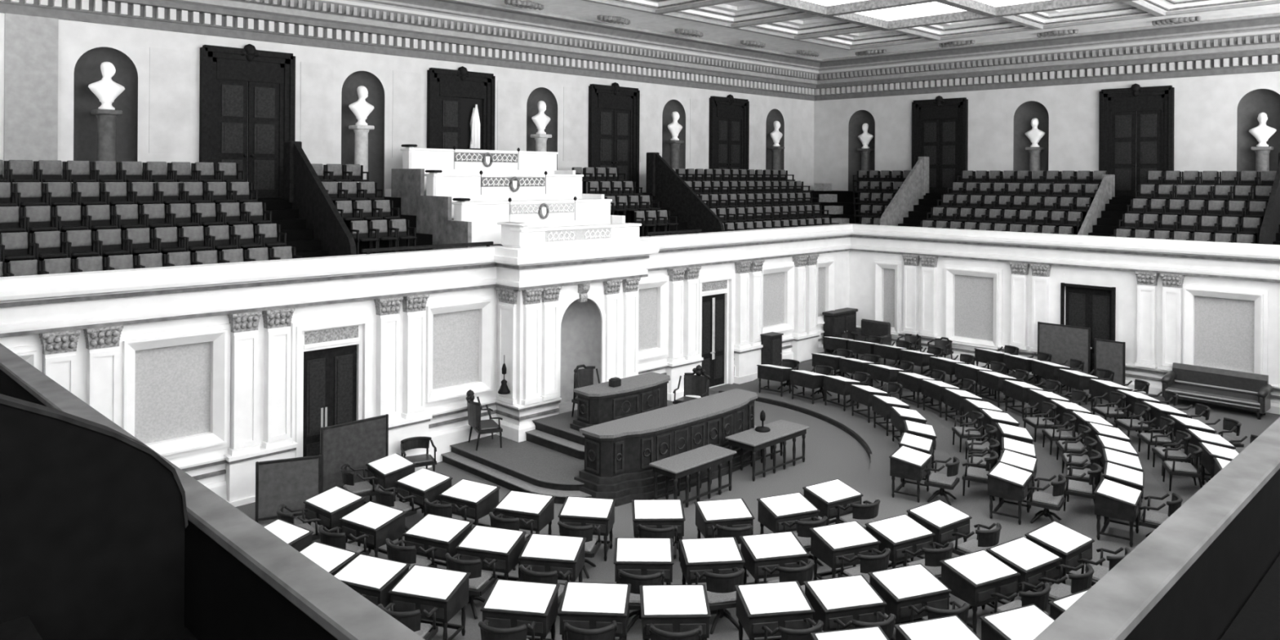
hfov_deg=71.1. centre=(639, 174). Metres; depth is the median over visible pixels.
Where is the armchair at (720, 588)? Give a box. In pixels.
[693,567,745,634]
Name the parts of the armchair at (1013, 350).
backrest, rail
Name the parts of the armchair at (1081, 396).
arm, arm, backrest, rail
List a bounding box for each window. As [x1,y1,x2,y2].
[802,0,866,6]
[856,1,965,21]
[974,0,1047,7]
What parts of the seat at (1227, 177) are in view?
seat, backrest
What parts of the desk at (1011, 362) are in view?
lid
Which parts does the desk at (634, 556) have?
drawer, lid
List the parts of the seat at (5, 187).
backrest, seat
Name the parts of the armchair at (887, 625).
arm, rail, backrest, arm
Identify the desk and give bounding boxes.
[263,518,313,551]
[299,541,359,575]
[303,485,364,546]
[333,553,410,607]
[338,501,406,556]
[365,453,416,506]
[385,144,558,196]
[388,564,471,639]
[395,467,453,516]
[402,513,473,568]
[424,169,583,220]
[439,479,500,526]
[451,196,612,247]
[455,524,526,581]
[480,578,559,639]
[493,490,555,534]
[496,222,641,248]
[518,533,586,585]
[557,496,616,561]
[558,581,631,639]
[569,372,670,431]
[573,388,766,506]
[613,537,674,584]
[631,499,685,561]
[639,584,711,639]
[679,537,745,584]
[693,497,755,538]
[734,580,814,639]
[739,531,809,584]
[756,364,793,396]
[756,492,819,533]
[789,369,826,404]
[802,479,863,525]
[803,574,886,631]
[809,520,880,580]
[810,626,889,639]
[811,353,846,377]
[822,336,853,358]
[822,375,861,411]
[839,357,875,386]
[846,340,879,364]
[848,384,888,422]
[864,514,935,568]
[866,364,905,395]
[867,563,951,639]
[871,395,910,435]
[873,343,907,368]
[888,445,933,502]
[889,406,927,441]
[893,614,981,639]
[897,372,936,408]
[897,432,933,482]
[898,349,935,376]
[903,420,937,468]
[906,499,972,561]
[920,379,960,417]
[928,356,966,386]
[939,549,1020,634]
[942,387,983,426]
[954,363,993,396]
[963,398,1004,440]
[973,347,1009,376]
[977,370,1017,407]
[979,408,1020,449]
[979,604,1054,639]
[986,462,1033,524]
[986,536,1062,604]
[995,422,1034,459]
[997,449,1037,508]
[1001,436,1036,458]
[1002,354,1039,383]
[1002,379,1044,418]
[1024,520,1094,586]
[1027,389,1071,425]
[1031,360,1071,393]
[1048,399,1093,439]
[1048,587,1090,619]
[1057,368,1099,405]
[1070,410,1115,444]
[1087,422,1131,466]
[1088,378,1133,418]
[1093,478,1142,546]
[1095,435,1138,474]
[1102,448,1143,471]
[1102,462,1144,521]
[1115,389,1161,431]
[1141,400,1189,445]
[1167,414,1217,462]
[1185,428,1235,479]
[1198,442,1239,484]
[1213,457,1230,475]
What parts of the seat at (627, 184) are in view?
backrest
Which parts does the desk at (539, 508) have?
drawer, lid, leg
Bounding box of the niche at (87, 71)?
[73,47,137,196]
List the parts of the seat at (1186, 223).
seat, backrest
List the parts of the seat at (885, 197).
backrest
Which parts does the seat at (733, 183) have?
backrest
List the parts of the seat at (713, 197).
backrest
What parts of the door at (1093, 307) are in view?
frame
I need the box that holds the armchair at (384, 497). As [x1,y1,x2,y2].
[374,484,417,530]
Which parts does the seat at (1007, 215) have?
seat, backrest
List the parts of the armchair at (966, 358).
rail, backrest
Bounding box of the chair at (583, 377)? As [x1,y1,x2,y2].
[571,364,599,417]
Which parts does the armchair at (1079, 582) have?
arm, seat, arm, rail, backrest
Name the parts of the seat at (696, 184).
backrest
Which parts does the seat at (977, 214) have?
seat, backrest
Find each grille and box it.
[454,152,517,167]
[481,176,545,191]
[510,203,574,218]
[545,228,610,242]
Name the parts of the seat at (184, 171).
backrest, seat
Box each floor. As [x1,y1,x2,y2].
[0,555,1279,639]
[235,351,1279,639]
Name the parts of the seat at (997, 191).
seat, backrest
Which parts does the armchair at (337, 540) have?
rail, backrest, arm, seat, arm, seat frame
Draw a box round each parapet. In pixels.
[0,223,1279,333]
[0,343,425,639]
[1033,417,1279,639]
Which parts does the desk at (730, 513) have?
leg, lid, drawer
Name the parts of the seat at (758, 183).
backrest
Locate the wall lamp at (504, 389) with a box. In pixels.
[497,355,510,394]
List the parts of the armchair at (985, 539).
seat frame, arm, seat, arm, rail, backrest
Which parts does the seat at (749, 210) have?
backrest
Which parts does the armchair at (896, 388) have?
arm, backrest, rail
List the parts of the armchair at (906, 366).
backrest, rail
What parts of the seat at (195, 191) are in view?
backrest, seat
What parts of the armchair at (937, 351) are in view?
backrest, rail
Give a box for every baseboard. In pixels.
[204,480,226,500]
[428,418,535,462]
[733,343,1036,376]
[1124,380,1279,414]
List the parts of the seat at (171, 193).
backrest, seat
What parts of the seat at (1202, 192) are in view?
seat, backrest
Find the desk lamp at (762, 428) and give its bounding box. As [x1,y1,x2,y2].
[755,409,770,432]
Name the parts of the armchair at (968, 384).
arm, arm, backrest, rail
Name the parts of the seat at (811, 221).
backrest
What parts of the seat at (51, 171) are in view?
backrest, seat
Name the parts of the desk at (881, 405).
leg, leg, lid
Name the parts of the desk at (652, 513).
lid, drawer, leg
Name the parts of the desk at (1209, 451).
leg, lid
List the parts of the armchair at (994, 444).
seat frame, arm, arm, seat, rail, backrest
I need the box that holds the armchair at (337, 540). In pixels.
[318,524,368,555]
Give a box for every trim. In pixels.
[0,1,1279,101]
[0,235,1279,307]
[0,248,1279,337]
[4,13,58,201]
[7,344,42,372]
[39,328,80,395]
[57,38,61,151]
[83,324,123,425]
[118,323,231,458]
[149,47,191,153]
[160,0,1279,85]
[174,454,226,471]
[192,469,226,479]
[223,440,297,506]
[227,311,262,456]
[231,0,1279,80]
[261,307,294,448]
[290,313,372,457]
[300,62,333,156]
[304,325,358,344]
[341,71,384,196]
[361,241,493,254]
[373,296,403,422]
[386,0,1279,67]
[388,413,432,471]
[391,70,421,157]
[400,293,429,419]
[425,294,493,406]
[426,397,561,418]
[428,408,559,428]
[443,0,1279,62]
[448,220,471,248]
[495,287,517,404]
[497,80,520,151]
[504,0,543,10]
[521,288,543,404]
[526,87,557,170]
[540,285,561,400]
[554,169,575,174]
[557,292,605,393]
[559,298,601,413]
[563,86,584,161]
[577,283,590,302]
[582,0,1279,49]
[582,193,604,199]
[596,14,631,24]
[603,279,622,382]
[610,214,625,223]
[622,277,640,378]
[638,275,669,363]
[638,362,667,373]
[640,93,657,162]
[646,229,702,235]
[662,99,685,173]
[665,356,703,400]
[666,267,686,363]
[674,28,703,37]
[683,266,701,359]
[689,98,706,163]
[697,272,734,384]
[702,280,727,291]
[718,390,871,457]
[733,260,751,349]
[733,337,974,359]
[733,344,763,384]
[734,324,1037,355]
[740,40,765,48]
[748,104,762,164]
[748,259,764,346]
[749,0,1136,31]
[761,262,794,333]
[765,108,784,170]
[791,254,808,337]
[791,332,820,362]
[796,49,818,57]
[804,253,818,334]
[813,182,831,191]
[816,257,835,327]
[818,194,837,202]
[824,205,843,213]
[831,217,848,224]
[855,48,886,56]
[873,258,902,337]
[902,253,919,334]
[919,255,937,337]
[938,40,974,47]
[943,264,1002,351]
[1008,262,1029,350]
[1013,101,1048,184]
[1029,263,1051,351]
[1036,29,1078,37]
[1124,373,1279,399]
[1125,363,1279,391]
[1134,271,1159,368]
[1151,16,1200,26]
[1160,273,1184,370]
[1181,284,1268,375]
[1236,88,1279,186]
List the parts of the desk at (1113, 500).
leg, lid, leg, leg, drawer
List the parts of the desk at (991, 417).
lid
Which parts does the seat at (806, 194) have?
backrest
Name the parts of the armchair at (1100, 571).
arm, seat, arm, backrest, rail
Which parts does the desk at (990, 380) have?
leg, lid, leg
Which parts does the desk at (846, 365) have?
lid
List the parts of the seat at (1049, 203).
seat, backrest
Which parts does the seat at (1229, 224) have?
seat, backrest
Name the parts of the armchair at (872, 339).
backrest, rail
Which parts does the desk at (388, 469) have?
leg, drawer, lid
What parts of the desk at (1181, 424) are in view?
lid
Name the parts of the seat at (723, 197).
backrest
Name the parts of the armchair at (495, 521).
arm, rail, backrest, seat, arm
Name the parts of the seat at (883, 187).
backrest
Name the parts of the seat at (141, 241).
backrest, seat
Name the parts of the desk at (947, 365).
lid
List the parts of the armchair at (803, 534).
arm, seat, seat frame, rail, backrest, arm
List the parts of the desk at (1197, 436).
lid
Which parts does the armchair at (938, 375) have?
backrest, rail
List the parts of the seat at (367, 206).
backrest, seat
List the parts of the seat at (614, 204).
backrest, seat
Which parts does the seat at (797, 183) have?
backrest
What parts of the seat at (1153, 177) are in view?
seat, backrest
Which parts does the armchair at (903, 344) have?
backrest, rail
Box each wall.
[0,13,813,200]
[0,250,849,484]
[0,393,188,639]
[284,141,356,256]
[391,168,424,233]
[420,195,451,249]
[645,152,724,232]
[813,71,1279,198]
[848,250,1279,404]
[880,156,928,226]
[1077,174,1115,235]
[1258,152,1279,244]
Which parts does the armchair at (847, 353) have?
backrest, rail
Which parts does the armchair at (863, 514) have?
arm, seat frame, seat, rail, backrest, arm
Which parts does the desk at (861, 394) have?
leg, lid, leg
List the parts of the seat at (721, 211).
backrest, seat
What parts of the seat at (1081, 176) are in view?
seat, backrest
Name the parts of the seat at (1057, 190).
seat, backrest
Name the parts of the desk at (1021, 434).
leg, lid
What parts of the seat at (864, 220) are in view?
backrest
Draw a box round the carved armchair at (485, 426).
[466,389,502,450]
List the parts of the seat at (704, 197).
backrest, seat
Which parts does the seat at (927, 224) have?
backrest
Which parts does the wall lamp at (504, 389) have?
stem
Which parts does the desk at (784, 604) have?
leg, lid, drawer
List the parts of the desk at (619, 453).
panel, panel, panel, panel, moulding, panel, panel, panel, panel, panel, panel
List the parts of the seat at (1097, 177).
seat, backrest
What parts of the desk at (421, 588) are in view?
drawer, lid, leg, leg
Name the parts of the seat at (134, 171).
backrest, seat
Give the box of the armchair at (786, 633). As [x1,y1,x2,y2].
[761,617,823,639]
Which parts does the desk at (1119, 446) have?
lid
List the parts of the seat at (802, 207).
backrest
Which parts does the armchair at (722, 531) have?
arm, rail, backrest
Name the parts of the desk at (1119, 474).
lid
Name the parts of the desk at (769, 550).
leg, leg, lid, drawer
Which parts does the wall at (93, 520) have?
handrail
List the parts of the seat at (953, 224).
backrest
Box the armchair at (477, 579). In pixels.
[444,552,497,618]
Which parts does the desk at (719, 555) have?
leg, lid, drawer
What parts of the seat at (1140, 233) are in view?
backrest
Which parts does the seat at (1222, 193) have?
seat, backrest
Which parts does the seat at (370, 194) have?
backrest, seat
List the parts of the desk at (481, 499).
drawer, lid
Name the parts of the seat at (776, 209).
backrest, seat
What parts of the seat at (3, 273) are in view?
backrest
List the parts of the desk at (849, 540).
leg, leg, lid, drawer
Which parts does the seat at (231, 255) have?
backrest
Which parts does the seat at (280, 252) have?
backrest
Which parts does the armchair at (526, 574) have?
arm, rail, backrest, seat frame, seat, arm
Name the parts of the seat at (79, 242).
backrest, seat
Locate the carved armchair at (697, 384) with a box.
[672,364,710,404]
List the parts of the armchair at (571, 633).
arm, rail, backrest, arm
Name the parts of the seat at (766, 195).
backrest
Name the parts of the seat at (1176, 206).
seat, backrest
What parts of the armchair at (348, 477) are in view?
rail, backrest, seat frame, seat, arm, arm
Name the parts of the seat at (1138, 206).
seat, backrest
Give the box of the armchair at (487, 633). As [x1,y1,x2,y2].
[478,619,535,639]
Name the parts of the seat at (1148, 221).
seat, backrest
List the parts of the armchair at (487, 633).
arm, rail, backrest, arm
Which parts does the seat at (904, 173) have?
backrest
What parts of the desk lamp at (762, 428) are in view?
stem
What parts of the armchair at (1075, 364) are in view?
backrest, arm, rail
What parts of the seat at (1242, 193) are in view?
seat, backrest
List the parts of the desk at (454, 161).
knob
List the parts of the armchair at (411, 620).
arm, rail, backrest, seat, arm, seat frame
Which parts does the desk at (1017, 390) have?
leg, leg, lid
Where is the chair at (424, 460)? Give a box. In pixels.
[400,436,436,471]
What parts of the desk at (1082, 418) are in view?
lid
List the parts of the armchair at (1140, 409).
arm, seat, seat frame, arm, backrest, rail, leg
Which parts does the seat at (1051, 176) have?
seat, backrest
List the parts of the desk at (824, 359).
lid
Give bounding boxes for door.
[199,44,295,198]
[302,344,356,457]
[426,66,495,150]
[587,82,639,192]
[701,293,724,386]
[708,94,749,183]
[911,95,968,192]
[1060,282,1115,375]
[1098,83,1174,196]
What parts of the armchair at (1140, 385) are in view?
arm, arm, backrest, rail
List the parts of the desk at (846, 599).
lid, drawer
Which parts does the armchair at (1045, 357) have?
backrest, rail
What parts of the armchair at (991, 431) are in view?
arm, seat frame, seat, arm, backrest, rail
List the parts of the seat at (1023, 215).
seat, backrest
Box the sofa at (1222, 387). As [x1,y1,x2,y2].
[1160,362,1273,419]
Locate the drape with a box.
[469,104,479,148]
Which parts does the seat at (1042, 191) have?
seat, backrest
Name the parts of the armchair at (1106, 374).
rail, backrest, arm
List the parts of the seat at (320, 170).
backrest, seat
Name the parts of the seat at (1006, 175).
seat, backrest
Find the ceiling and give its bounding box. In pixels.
[471,0,1279,59]
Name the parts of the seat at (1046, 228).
backrest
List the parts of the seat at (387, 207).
backrest, seat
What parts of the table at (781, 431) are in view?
leg, leg, leg, leg, leg, leg, leg, leg, leg, leg, leg, leg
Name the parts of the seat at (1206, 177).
seat, backrest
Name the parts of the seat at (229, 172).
backrest, seat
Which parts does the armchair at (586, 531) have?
rail, backrest, seat, seat frame, arm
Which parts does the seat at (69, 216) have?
backrest, seat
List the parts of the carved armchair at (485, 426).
leg, backrest, rail, leg, arm, seat frame, seat, arm, leg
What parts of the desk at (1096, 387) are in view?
leg, lid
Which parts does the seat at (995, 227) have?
backrest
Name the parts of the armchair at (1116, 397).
arm, seat, seat frame, arm, backrest, rail, leg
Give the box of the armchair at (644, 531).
[637,524,677,559]
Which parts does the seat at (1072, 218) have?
seat, backrest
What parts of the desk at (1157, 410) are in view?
lid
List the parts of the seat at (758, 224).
backrest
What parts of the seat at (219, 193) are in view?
backrest, seat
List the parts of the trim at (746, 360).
moulding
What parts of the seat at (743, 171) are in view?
backrest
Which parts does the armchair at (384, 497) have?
rail, backrest, arm, seat, arm, seat frame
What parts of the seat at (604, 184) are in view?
backrest, seat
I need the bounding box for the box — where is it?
[608,377,621,387]
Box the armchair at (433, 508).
[423,497,468,520]
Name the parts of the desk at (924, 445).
lid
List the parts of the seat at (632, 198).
backrest, seat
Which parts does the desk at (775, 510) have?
leg, lid, drawer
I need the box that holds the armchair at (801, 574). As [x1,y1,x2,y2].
[761,560,814,593]
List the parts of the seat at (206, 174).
backrest, seat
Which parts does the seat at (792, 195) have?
backrest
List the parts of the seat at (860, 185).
backrest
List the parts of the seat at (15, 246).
backrest, seat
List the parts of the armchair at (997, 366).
backrest, rail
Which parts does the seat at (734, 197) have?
backrest, seat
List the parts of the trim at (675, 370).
moulding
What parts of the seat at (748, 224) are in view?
backrest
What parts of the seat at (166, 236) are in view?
backrest, seat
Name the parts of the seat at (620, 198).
backrest, seat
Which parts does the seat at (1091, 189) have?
seat, backrest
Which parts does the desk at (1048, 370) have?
lid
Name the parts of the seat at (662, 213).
backrest, seat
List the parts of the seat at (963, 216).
seat, backrest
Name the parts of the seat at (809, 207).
backrest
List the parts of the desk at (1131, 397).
lid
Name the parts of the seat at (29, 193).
backrest, seat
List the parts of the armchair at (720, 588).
arm, seat, seat frame, rail, backrest, arm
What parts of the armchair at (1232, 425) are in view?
arm, arm, seat, backrest, rail, seat frame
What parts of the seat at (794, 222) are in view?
backrest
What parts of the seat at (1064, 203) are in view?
seat, backrest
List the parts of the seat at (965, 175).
backrest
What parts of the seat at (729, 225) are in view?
backrest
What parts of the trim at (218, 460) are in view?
moulding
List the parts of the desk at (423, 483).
drawer, lid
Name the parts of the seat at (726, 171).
backrest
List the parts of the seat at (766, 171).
backrest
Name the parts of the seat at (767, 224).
backrest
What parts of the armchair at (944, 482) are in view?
arm, seat frame, seat, arm, rail, backrest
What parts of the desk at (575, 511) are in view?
drawer, lid, leg, leg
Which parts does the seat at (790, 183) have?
backrest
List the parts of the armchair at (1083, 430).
leg, arm, seat frame, seat, arm, backrest, rail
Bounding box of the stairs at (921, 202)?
[897,199,941,226]
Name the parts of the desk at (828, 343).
lid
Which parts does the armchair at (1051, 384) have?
arm, arm, backrest, rail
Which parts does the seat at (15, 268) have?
backrest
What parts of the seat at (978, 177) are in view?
backrest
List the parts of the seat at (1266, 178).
seat, backrest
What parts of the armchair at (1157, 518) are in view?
seat frame, arm, seat, arm, rail, backrest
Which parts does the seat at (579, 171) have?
backrest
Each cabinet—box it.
[760,332,783,366]
[822,307,857,352]
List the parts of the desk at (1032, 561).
lid, drawer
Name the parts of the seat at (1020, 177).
seat, backrest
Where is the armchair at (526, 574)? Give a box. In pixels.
[519,564,571,632]
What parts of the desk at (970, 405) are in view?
leg, lid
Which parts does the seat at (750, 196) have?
backrest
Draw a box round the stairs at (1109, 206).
[1088,203,1130,236]
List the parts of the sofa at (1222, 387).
arm, trim, seat, backrest, leg, arm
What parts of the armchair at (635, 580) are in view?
seat frame, seat, rail, backrest, arm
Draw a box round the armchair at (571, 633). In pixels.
[564,620,617,639]
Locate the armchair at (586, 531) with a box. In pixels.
[557,520,601,578]
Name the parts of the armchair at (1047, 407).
arm, leg, seat, seat frame, arm, backrest, rail, leg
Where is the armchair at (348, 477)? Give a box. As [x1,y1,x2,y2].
[339,463,377,504]
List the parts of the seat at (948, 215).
seat, backrest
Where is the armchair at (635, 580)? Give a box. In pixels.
[618,569,665,632]
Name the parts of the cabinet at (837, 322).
door, door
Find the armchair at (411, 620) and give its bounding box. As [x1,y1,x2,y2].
[377,602,438,639]
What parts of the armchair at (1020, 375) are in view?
backrest, rail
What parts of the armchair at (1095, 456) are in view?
arm, arm, seat frame, seat, rail, backrest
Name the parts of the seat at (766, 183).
backrest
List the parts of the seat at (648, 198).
backrest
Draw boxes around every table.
[648,444,736,507]
[724,419,809,481]
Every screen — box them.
[255,454,321,523]
[320,413,388,493]
[1035,321,1090,378]
[1093,337,1125,384]
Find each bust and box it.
[88,62,124,109]
[348,85,373,125]
[531,100,551,133]
[667,111,682,140]
[770,120,782,146]
[857,123,873,148]
[1025,118,1044,146]
[1248,112,1276,146]
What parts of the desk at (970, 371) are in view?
lid, leg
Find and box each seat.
[0,160,9,182]
[0,182,17,206]
[0,206,26,232]
[0,231,35,269]
[0,244,1,261]
[0,261,10,276]
[6,160,39,199]
[6,259,45,276]
[14,182,48,222]
[22,205,58,248]
[31,231,68,275]
[35,160,69,202]
[41,257,79,274]
[44,182,78,226]
[53,204,88,252]
[63,230,99,258]
[65,160,97,182]
[74,182,106,205]
[74,256,111,271]
[84,204,118,230]
[93,160,124,182]
[94,228,129,256]
[102,182,134,205]
[106,254,142,270]
[113,204,146,229]
[119,160,150,182]
[124,227,158,254]
[129,182,161,204]
[137,253,171,268]
[141,204,173,227]
[145,161,174,182]
[152,226,186,253]
[155,182,186,204]
[165,251,199,266]
[168,203,199,226]
[169,161,199,182]
[180,226,213,252]
[181,182,211,203]
[193,162,222,182]
[193,203,224,226]
[193,249,226,264]
[205,182,235,203]
[207,225,238,250]
[217,162,244,182]
[218,202,248,225]
[221,248,253,262]
[229,182,257,202]
[232,224,262,248]
[242,202,271,224]
[246,247,278,261]
[257,223,286,248]
[271,246,302,259]
[311,163,332,182]
[321,182,346,200]
[325,164,351,182]
[334,200,361,221]
[340,182,365,200]
[344,164,369,182]
[349,220,377,254]
[355,200,381,220]
[359,182,384,199]
[370,219,397,253]
[374,200,399,220]
[390,218,417,252]
[572,167,592,193]
[584,167,604,193]
[587,181,608,196]
[595,167,615,182]
[600,181,621,195]
[604,195,626,215]
[607,167,626,182]
[612,181,632,195]
[617,195,637,222]
[623,181,643,195]
[628,195,649,222]
[634,210,655,236]
[640,195,660,210]
[645,210,666,235]
[657,209,678,235]
[672,168,685,181]
[676,168,695,182]
[684,181,702,195]
[687,168,704,182]
[693,181,711,195]
[697,168,713,182]
[697,194,709,207]
[700,194,719,208]
[702,181,720,197]
[704,168,722,182]
[709,194,728,208]
[710,208,727,223]
[711,181,730,194]
[713,168,731,182]
[717,208,737,224]
[719,194,737,209]
[720,181,738,194]
[722,168,739,184]
[722,222,734,231]
[725,222,744,231]
[726,207,746,222]
[729,181,747,194]
[729,193,746,208]
[731,168,748,182]
[734,222,754,231]
[736,207,755,223]
[737,193,755,208]
[738,181,755,195]
[739,168,756,182]
[744,222,763,230]
[745,207,764,222]
[746,181,764,194]
[746,193,764,207]
[748,168,764,183]
[754,221,773,229]
[755,181,773,196]
[755,193,773,208]
[755,206,773,221]
[756,169,772,181]
[763,181,781,196]
[763,193,781,207]
[763,206,782,221]
[763,220,782,228]
[764,169,780,182]
[771,169,787,181]
[772,181,788,193]
[772,206,791,222]
[772,220,790,228]
[773,193,790,206]
[778,169,795,183]
[780,181,796,193]
[780,192,797,209]
[780,205,799,220]
[781,219,799,227]
[787,192,805,206]
[788,181,804,192]
[788,205,807,219]
[789,219,807,226]
[795,181,811,193]
[795,192,813,204]
[796,204,814,219]
[799,218,815,226]
[803,192,820,207]
[804,204,822,219]
[806,218,823,226]
[812,204,830,221]
[814,217,831,225]
[822,217,839,225]
[852,170,867,186]
[853,181,868,203]
[853,192,869,215]
[853,204,870,222]
[854,217,871,224]
[862,170,879,182]
[863,181,879,193]
[865,192,880,205]
[865,204,882,218]
[866,217,880,225]
[874,170,889,182]
[875,181,891,193]
[876,193,893,206]
[877,205,887,217]
[885,170,901,182]
[887,182,903,193]
[897,170,911,182]
[915,220,933,227]
[926,207,944,221]
[929,221,947,228]
[936,194,954,207]
[939,207,958,222]
[943,221,962,228]
[946,182,964,195]
[950,195,968,208]
[954,208,972,222]
[956,170,973,182]
[958,222,977,229]
[960,182,977,195]
[964,195,982,208]
[968,208,986,222]
[969,170,987,182]
[973,182,991,195]
[973,222,992,230]
[977,195,996,208]
[982,208,1002,223]
[983,170,1001,182]
[987,182,1006,195]
[987,223,1007,231]
[992,195,1011,209]
[997,170,1015,182]
[997,209,1017,224]
[1002,182,1021,195]
[1003,223,1023,231]
[1007,195,1026,209]
[1011,170,1030,182]
[1013,209,1033,225]
[1017,182,1035,196]
[1019,224,1039,232]
[1022,196,1042,210]
[1026,170,1044,183]
[1029,210,1048,225]
[1031,183,1051,196]
[1035,225,1056,233]
[1038,196,1057,211]
[1040,170,1059,183]
[1044,210,1065,226]
[1047,183,1066,196]
[1052,226,1073,234]
[1054,196,1074,211]
[1056,170,1075,183]
[1062,211,1082,235]
[1063,183,1083,197]
[1071,170,1091,183]
[1071,197,1091,215]
[1079,183,1099,197]
[1088,170,1107,183]
[1110,228,1132,237]
[1118,213,1140,229]
[1127,198,1148,214]
[1128,229,1151,238]
[1134,184,1155,199]
[1137,213,1159,230]
[1142,170,1163,185]
[1145,199,1167,217]
[1148,230,1171,239]
[1153,184,1174,199]
[1155,214,1178,231]
[1160,170,1181,185]
[1164,199,1186,215]
[1168,231,1191,240]
[1171,184,1193,199]
[1175,215,1198,239]
[1178,170,1199,195]
[1183,200,1205,222]
[1188,231,1212,241]
[1190,185,1212,200]
[1195,215,1218,233]
[1197,170,1218,189]
[1203,200,1226,228]
[1209,185,1232,213]
[1209,232,1233,242]
[1216,170,1238,198]
[1216,216,1239,239]
[1223,200,1246,225]
[1230,185,1253,204]
[1231,234,1255,244]
[1236,170,1258,199]
[1237,217,1262,244]
[1244,200,1267,217]
[1250,186,1271,201]
[1256,170,1276,186]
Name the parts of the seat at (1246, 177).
seat, backrest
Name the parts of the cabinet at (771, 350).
door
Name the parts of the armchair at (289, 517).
rail, backrest, arm, seat, arm, seat frame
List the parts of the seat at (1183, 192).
seat, backrest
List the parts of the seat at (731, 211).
backrest, seat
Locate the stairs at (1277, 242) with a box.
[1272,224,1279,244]
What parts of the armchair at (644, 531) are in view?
rail, backrest, seat frame, arm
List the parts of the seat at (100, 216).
backrest, seat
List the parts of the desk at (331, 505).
drawer, lid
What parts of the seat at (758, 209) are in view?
backrest, seat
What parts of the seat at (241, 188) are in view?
backrest, seat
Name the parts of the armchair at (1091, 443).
leg, arm, seat frame, seat, arm, backrest, rail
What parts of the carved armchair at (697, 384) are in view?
seat frame, arm, seat, backrest, rail, arm, leg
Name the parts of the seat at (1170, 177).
seat, backrest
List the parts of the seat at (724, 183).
backrest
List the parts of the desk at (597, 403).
panel, moulding, panel, panel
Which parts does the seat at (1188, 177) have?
seat, backrest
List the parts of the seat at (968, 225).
backrest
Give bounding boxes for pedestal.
[90,109,122,186]
[348,124,374,186]
[530,133,551,151]
[665,140,684,170]
[768,146,784,170]
[856,148,873,191]
[1025,146,1044,189]
[1251,146,1273,199]
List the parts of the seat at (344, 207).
backrest, seat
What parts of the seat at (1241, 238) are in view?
backrest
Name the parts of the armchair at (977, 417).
leg, leg, arm, seat frame, seat, arm, backrest, rail, leg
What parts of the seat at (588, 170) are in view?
backrest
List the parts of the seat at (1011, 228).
backrest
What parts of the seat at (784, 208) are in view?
backrest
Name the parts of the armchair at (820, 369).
backrest, rail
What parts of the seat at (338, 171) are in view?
backrest, seat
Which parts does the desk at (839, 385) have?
leg, lid, leg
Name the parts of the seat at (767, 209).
backrest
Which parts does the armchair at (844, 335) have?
backrest, rail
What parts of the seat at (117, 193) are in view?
backrest, seat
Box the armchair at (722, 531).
[711,524,753,576]
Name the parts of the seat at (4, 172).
backrest, seat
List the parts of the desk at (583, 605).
drawer, lid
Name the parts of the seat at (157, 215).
backrest, seat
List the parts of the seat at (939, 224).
backrest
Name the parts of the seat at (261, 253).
backrest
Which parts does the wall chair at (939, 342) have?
seat frame, backrest, rail, seat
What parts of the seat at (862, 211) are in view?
backrest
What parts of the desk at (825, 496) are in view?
lid, drawer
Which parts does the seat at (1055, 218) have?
seat, backrest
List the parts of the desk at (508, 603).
drawer, lid, leg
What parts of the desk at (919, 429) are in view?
lid, leg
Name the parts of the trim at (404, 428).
moulding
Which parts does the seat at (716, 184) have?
backrest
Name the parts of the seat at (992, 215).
seat, backrest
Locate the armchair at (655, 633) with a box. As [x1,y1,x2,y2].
[648,622,702,639]
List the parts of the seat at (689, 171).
backrest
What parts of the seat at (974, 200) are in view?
seat, backrest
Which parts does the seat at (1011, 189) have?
seat, backrest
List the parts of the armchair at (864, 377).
backrest, rail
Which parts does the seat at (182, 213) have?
backrest, seat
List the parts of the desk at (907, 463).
leg, lid, leg, drawer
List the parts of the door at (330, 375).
pull plate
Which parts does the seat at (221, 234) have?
backrest, seat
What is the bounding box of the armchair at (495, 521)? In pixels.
[488,511,534,570]
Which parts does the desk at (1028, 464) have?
lid, drawer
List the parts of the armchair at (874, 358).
rail, backrest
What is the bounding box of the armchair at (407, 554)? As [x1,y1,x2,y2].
[385,537,436,568]
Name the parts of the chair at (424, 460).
arm, backrest, rail, seat, seat frame, arm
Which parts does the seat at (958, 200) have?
seat, backrest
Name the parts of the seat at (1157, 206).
seat, backrest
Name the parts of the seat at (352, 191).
backrest, seat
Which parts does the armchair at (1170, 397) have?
arm, arm, backrest, rail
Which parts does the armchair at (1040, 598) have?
arm, seat, arm, rail, backrest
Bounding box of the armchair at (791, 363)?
[776,359,799,391]
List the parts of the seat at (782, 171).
backrest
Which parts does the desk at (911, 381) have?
lid, leg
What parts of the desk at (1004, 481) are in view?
leg, lid, leg, drawer, leg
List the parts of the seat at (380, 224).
backrest, seat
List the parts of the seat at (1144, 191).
seat, backrest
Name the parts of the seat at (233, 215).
backrest, seat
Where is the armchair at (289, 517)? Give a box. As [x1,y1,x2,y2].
[275,503,321,540]
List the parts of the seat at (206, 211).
backrest, seat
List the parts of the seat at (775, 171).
backrest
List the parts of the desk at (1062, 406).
lid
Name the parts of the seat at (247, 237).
backrest, seat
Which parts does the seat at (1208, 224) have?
seat, backrest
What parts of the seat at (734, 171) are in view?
backrest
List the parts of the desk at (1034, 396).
leg, lid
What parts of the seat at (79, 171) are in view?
backrest, seat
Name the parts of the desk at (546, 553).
drawer, lid, leg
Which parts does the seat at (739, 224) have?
backrest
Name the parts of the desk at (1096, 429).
lid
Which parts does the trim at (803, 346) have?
moulding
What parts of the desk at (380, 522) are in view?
drawer, lid, leg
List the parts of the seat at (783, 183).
backrest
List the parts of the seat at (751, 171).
backrest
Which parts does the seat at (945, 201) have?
seat, backrest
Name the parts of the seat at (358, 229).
backrest, seat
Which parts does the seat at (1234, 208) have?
seat, backrest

